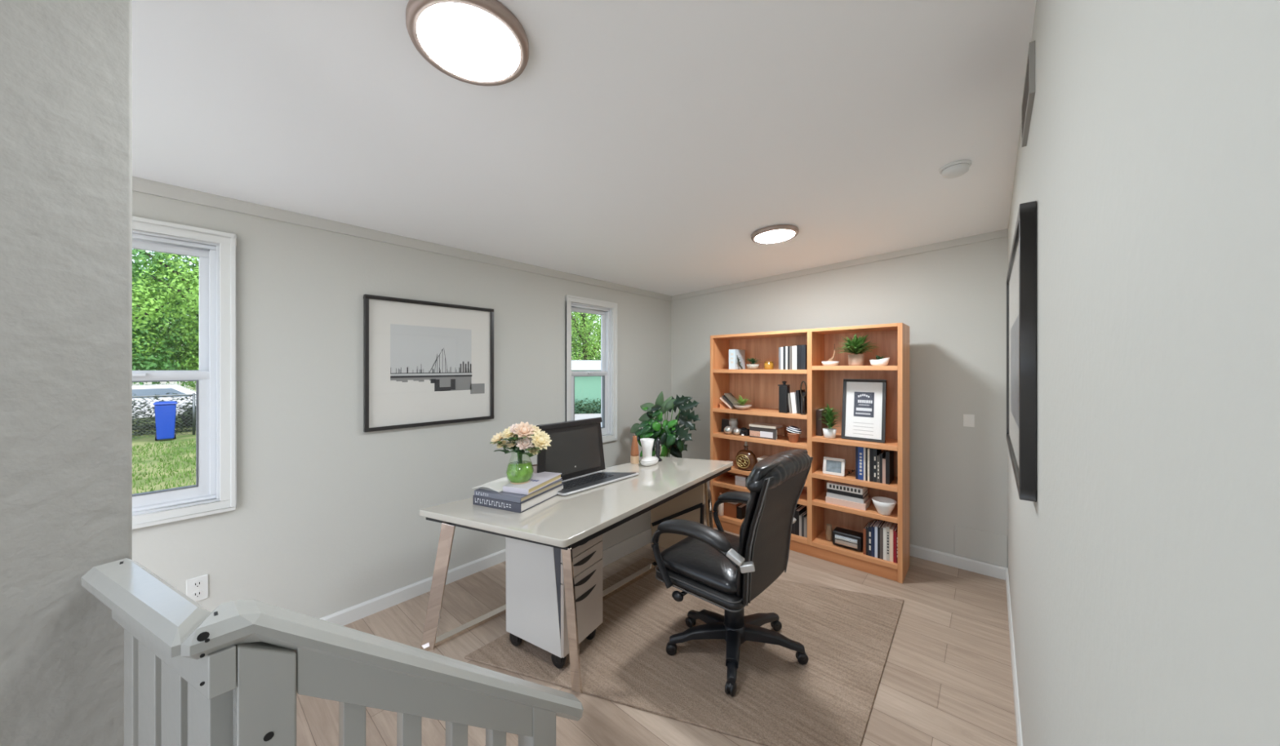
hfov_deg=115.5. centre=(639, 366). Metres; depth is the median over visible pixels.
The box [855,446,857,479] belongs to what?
book
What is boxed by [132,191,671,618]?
wall
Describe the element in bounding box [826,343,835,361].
driftwood
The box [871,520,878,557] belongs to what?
book
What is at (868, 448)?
book
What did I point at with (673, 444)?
monstera
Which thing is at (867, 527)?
book
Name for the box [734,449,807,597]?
chair backrest
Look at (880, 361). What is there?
bowl
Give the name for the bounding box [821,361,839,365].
dish
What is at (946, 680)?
floor
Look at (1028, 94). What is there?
air vent
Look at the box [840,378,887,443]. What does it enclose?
picture frame
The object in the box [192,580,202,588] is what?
socket
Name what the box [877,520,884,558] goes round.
book
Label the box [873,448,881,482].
book
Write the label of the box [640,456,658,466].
dish
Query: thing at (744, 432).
ornament
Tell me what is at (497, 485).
magazine
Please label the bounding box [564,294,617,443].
window
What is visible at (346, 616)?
baseboard
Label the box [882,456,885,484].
book
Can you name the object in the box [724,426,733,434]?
glass ball
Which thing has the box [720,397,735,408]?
book
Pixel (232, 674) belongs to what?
stair railing
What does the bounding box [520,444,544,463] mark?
flower
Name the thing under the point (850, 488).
book
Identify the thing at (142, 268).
broadleaf tree
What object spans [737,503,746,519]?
book
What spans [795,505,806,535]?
book
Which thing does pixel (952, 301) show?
wall
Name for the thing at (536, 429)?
flower
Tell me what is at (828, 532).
vase
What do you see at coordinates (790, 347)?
book
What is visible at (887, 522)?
book
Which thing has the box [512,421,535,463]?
flower
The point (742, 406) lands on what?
potted plant
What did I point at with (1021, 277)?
picture frame
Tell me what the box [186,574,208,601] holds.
wall outlet
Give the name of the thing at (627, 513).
desk
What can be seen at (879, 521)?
book
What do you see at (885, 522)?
book
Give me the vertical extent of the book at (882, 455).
0.216 m
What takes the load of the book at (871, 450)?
on the bookcase
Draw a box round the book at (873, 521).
[868,520,875,556]
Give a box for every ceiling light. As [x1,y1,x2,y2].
[405,0,528,85]
[751,224,798,244]
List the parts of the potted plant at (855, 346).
pot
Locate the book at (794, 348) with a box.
[792,346,796,369]
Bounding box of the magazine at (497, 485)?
[471,476,510,492]
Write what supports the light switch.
attached to the wall at (952, 301)
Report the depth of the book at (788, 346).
3.40 m
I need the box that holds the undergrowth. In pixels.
[132,392,195,435]
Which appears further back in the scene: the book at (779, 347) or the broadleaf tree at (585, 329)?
the broadleaf tree at (585, 329)
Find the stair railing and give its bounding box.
[80,558,583,745]
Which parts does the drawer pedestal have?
drawer, drawer, drawer, handle, handle, handle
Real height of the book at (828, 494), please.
0.032 m
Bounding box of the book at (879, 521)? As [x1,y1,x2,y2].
[875,520,882,558]
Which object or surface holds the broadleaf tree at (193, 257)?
on the lawn at (187, 437)
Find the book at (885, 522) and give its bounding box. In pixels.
[880,520,887,559]
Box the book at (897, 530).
[896,529,897,563]
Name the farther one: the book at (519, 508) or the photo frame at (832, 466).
the photo frame at (832, 466)
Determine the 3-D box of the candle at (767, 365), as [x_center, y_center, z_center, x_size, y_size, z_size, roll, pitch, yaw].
[1.137,-0.012,3.567,0.080,0.072,0.080,0,0,41]
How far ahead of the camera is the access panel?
2.96 m
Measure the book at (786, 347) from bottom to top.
0.197 m
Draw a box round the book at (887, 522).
[883,521,889,560]
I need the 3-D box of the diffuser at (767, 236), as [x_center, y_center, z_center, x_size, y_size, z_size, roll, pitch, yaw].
[0.923,-0.889,2.771,0.262,0.007,0.262,-4,-2,41]
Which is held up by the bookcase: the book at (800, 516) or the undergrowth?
the book at (800, 516)
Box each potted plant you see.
[733,395,751,409]
[746,358,760,369]
[818,404,839,438]
[835,333,879,365]
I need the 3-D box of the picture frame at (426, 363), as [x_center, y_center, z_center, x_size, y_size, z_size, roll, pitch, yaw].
[-1.395,-0.021,2.762,0.029,0.834,0.843,0,0,41]
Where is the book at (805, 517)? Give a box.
[804,515,807,537]
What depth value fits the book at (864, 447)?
3.03 m
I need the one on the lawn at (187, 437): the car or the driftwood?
the car
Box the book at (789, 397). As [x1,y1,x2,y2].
[788,393,792,413]
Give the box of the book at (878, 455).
[876,452,881,483]
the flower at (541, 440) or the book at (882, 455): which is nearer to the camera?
the flower at (541, 440)
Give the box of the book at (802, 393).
[800,391,807,413]
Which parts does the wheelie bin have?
lid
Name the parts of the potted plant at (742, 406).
pot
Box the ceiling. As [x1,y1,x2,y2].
[132,0,1036,296]
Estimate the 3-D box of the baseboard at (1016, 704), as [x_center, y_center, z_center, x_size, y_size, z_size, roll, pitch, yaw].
[1.351,1.476,1.426,0.012,0.088,3.830,0,0,41]
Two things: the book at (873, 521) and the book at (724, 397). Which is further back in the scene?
the book at (724, 397)
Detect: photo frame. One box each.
[532,464,537,473]
[720,418,729,431]
[822,457,845,476]
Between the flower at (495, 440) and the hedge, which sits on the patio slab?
the hedge
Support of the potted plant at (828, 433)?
on the bookcase
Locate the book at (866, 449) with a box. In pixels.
[865,448,867,480]
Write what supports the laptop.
on the desk
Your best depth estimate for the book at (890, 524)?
2.91 m
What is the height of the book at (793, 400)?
0.177 m
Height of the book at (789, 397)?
0.169 m
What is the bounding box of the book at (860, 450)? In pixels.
[857,446,863,479]
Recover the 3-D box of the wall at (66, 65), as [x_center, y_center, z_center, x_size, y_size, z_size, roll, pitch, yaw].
[-1.253,0.245,0.387,0.130,2.550,0.950,0,0,27]
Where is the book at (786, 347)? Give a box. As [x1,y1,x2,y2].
[785,346,787,369]
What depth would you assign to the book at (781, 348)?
3.44 m
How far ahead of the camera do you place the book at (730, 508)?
3.76 m
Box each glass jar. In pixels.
[728,417,737,433]
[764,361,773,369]
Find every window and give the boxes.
[132,215,236,529]
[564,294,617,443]
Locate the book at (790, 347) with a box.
[789,346,792,369]
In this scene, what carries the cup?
on the desk
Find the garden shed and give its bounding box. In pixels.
[571,360,600,413]
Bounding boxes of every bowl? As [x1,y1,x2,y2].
[869,355,889,365]
[871,496,896,515]
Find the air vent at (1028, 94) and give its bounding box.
[1022,40,1035,146]
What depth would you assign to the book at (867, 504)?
3.09 m
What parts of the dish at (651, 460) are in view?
lid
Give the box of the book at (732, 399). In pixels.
[724,392,739,404]
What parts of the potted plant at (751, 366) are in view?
pot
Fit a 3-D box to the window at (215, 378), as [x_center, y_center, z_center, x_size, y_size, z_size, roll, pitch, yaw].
[-2.289,0.026,1.835,0.156,1.383,0.638,0,0,41]
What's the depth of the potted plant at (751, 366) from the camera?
3.63 m
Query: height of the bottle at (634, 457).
0.217 m
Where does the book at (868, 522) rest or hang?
on the bookcase
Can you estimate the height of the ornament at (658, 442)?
0.190 m
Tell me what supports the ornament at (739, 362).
on the bookcase
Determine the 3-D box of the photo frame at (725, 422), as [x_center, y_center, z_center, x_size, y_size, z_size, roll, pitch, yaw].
[0.835,0.571,3.920,0.150,0.126,0.029,0,0,41]
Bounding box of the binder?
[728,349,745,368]
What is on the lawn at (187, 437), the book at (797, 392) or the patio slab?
the patio slab
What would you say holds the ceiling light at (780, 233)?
attached to the ceiling
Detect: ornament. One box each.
[654,437,662,462]
[737,355,742,368]
[739,427,749,435]
[786,425,802,434]
[800,381,806,414]
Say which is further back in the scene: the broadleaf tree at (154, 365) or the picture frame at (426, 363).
the broadleaf tree at (154, 365)
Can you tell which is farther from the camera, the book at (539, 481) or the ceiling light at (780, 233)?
the ceiling light at (780, 233)
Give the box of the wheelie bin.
[153,400,177,440]
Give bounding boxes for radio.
[832,527,862,551]
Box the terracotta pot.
[786,431,799,442]
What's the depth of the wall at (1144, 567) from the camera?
0.30 m
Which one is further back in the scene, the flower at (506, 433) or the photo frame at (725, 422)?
the photo frame at (725, 422)
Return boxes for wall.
[0,0,132,745]
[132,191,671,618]
[671,236,1007,566]
[1007,0,1279,745]
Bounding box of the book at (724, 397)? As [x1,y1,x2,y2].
[721,395,734,407]
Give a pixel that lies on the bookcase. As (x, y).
(824, 384)
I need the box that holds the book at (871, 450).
[869,448,873,481]
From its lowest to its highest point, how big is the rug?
0.012 m
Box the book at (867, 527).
[866,520,871,555]
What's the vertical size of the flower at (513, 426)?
0.328 m
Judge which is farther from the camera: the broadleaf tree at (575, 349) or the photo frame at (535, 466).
the broadleaf tree at (575, 349)
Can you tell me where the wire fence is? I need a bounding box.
[132,393,195,439]
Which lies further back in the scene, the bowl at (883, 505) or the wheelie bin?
the wheelie bin
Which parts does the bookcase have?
panel, shelf, shelf, shelf, shelf, shelf, shelf, panel, panel, shelf, shelf, shelf, shelf, shelf, panel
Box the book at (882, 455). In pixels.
[880,449,886,483]
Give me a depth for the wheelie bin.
11.22 m
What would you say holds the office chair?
on the rug
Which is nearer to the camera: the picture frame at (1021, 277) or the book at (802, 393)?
the picture frame at (1021, 277)
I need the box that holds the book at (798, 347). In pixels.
[796,345,800,369]
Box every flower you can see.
[489,431,518,458]
[493,440,519,463]
[498,426,519,453]
[500,440,519,463]
[505,434,519,462]
[506,423,520,460]
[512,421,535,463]
[512,436,534,457]
[520,430,551,463]
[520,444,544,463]
[529,425,541,444]
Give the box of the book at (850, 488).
[826,480,867,494]
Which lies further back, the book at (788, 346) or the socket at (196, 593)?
the book at (788, 346)
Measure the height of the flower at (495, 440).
0.272 m
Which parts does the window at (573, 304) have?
sash, sash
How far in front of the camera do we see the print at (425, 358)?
2.77 m
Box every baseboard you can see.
[320,548,506,626]
[704,497,1007,580]
[1005,568,1022,745]
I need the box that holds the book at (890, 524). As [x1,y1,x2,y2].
[886,522,893,561]
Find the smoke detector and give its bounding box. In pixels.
[939,159,971,178]
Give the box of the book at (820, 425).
[816,408,827,435]
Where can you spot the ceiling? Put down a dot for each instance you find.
(644, 144)
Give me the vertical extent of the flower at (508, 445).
0.235 m
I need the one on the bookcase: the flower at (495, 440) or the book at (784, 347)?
the book at (784, 347)
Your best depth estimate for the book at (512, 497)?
2.21 m
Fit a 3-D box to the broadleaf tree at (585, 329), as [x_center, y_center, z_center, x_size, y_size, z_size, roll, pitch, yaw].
[-2.461,-1.038,21.489,8.513,6.234,7.036,0,0,-28]
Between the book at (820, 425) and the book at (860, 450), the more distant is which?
the book at (820, 425)
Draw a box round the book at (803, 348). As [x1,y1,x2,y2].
[800,344,807,369]
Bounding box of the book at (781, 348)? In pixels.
[780,346,782,369]
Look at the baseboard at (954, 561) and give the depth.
3.04 m
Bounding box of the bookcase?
[710,322,909,583]
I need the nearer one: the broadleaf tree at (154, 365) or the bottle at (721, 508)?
the bottle at (721, 508)
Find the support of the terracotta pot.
on the bookcase
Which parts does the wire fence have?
rail, post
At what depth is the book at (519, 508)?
2.21 m
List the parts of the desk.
leg, leg, under frame, modesty panel, panel, brace post, leg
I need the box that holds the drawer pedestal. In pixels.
[506,534,602,668]
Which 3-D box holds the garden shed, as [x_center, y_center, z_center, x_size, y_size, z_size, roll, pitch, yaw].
[-2.247,0.890,16.280,6.800,2.360,3.550,0,0,-8]
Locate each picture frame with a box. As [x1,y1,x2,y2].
[363,293,493,432]
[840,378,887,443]
[1006,200,1036,502]
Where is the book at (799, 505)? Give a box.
[792,504,801,534]
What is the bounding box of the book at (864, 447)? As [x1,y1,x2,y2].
[863,447,866,480]
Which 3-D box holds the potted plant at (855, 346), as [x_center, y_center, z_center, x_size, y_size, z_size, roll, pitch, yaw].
[1.663,-0.128,3.095,0.322,0.241,0.331,0,0,41]
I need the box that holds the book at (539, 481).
[502,471,561,494]
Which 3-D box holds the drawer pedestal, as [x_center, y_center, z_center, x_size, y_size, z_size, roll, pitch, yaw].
[-0.464,1.174,2.204,0.416,0.667,0.329,0,0,31]
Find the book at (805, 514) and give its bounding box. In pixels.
[801,511,807,537]
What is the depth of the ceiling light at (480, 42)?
1.10 m
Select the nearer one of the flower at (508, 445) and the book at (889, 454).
the flower at (508, 445)
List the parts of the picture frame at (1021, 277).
glass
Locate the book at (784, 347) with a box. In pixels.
[782,346,785,369]
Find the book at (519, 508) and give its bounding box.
[472,483,564,513]
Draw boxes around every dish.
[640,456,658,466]
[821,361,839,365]
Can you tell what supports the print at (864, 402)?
attached to the picture frame at (864, 401)
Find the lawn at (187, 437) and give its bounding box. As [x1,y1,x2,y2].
[132,386,195,493]
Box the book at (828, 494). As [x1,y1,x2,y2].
[826,492,869,503]
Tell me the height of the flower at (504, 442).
0.225 m
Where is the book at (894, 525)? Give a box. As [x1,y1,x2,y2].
[889,523,897,562]
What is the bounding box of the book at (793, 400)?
[790,391,797,413]
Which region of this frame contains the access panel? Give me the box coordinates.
[954,524,1007,567]
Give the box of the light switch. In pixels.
[963,413,974,426]
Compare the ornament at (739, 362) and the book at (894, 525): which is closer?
the book at (894, 525)
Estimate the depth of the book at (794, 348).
3.37 m
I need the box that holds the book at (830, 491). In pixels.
[826,488,868,498]
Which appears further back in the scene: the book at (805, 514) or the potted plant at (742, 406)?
the potted plant at (742, 406)
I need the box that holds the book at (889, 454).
[885,450,893,484]
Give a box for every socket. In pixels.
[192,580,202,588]
[192,590,202,598]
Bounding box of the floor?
[296,502,1017,745]
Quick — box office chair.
[651,449,813,697]
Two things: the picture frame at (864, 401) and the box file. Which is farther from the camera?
the box file
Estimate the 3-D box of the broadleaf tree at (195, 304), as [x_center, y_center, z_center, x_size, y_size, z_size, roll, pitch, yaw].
[-16.813,-2.121,15.454,7.016,8.407,11.363,0,0,-19]
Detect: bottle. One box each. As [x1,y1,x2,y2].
[630,435,639,463]
[718,493,724,515]
[777,381,790,413]
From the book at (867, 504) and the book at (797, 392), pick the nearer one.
the book at (867, 504)
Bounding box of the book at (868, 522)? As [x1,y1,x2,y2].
[862,521,870,555]
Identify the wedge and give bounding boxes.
[720,402,728,408]
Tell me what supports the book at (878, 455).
on the bookcase
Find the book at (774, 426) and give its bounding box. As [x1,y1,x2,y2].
[749,422,782,429]
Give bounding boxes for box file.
[735,474,747,487]
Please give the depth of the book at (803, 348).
3.32 m
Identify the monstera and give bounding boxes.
[630,391,700,457]
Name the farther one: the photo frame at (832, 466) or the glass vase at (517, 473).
the photo frame at (832, 466)
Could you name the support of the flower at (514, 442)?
in the glass vase at (517, 473)
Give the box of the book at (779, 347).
[778,346,780,369]
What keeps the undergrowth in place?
on the lawn at (187, 437)
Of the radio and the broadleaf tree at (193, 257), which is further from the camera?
the broadleaf tree at (193, 257)
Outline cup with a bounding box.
[640,438,654,458]
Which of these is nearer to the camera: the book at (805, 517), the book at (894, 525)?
the book at (894, 525)
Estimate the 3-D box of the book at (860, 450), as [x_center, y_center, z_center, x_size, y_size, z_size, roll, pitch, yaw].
[1.719,0.727,3.108,0.037,0.252,0.171,0,0,41]
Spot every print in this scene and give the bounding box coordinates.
[390,324,484,394]
[853,391,874,417]
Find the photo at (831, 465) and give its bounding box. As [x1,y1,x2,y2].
[826,460,841,473]
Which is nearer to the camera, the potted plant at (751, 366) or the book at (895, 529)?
the book at (895, 529)
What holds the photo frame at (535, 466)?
on the desk
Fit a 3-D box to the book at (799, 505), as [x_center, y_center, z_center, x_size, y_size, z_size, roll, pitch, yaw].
[1.342,1.300,3.443,0.019,0.200,0.180,0,0,41]
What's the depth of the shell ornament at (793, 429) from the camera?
3.36 m
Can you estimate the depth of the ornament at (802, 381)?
3.31 m
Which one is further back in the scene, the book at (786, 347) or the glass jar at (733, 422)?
the glass jar at (733, 422)
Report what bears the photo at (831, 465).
attached to the photo frame at (832, 466)
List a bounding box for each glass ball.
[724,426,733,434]
[733,427,741,435]
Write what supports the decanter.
on the bookcase
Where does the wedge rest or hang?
on the bookcase
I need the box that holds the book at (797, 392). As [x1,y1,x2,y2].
[795,389,804,413]
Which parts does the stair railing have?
wall post, cap rail, newel post, cap rail, newel post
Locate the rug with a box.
[464,558,903,745]
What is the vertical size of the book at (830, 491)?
0.030 m
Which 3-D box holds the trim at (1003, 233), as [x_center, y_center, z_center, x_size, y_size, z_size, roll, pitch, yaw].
[1.488,-0.882,3.840,2.971,0.191,0.024,0,0,41]
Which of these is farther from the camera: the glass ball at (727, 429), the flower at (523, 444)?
the glass ball at (727, 429)
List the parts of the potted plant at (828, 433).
pot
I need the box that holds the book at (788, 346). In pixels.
[787,346,789,369]
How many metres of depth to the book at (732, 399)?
3.82 m
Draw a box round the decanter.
[735,441,756,471]
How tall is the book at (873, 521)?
0.214 m
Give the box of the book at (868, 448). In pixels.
[867,448,869,481]
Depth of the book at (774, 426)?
3.59 m
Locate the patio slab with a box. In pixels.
[574,413,600,420]
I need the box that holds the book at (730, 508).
[724,502,742,518]
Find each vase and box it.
[506,455,533,484]
[825,524,832,541]
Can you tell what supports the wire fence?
on the lawn at (187, 437)
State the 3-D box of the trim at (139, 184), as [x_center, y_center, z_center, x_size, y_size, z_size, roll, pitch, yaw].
[-1.205,-0.810,2.982,0.030,0.056,4.850,0,0,41]
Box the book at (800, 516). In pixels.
[799,510,807,536]
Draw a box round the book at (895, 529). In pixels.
[893,523,897,563]
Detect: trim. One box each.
[132,176,671,301]
[671,228,1008,300]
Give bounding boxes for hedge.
[574,398,600,413]
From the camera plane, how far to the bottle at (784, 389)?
3.43 m
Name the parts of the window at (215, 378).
sash, sash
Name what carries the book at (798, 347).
on the bookcase
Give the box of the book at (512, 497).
[474,479,562,503]
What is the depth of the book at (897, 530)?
2.88 m
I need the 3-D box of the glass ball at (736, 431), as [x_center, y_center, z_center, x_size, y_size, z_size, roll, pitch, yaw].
[0.898,0.600,3.735,0.072,0.067,0.072,0,0,41]
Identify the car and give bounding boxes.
[132,383,195,426]
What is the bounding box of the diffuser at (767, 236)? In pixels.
[755,230,795,243]
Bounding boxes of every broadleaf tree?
[132,248,199,370]
[132,248,199,388]
[132,250,199,389]
[132,253,199,370]
[571,311,600,359]
[571,311,600,359]
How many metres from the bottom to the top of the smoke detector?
0.047 m
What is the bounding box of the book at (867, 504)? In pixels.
[825,496,871,511]
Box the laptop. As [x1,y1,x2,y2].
[536,417,639,496]
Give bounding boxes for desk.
[419,456,733,693]

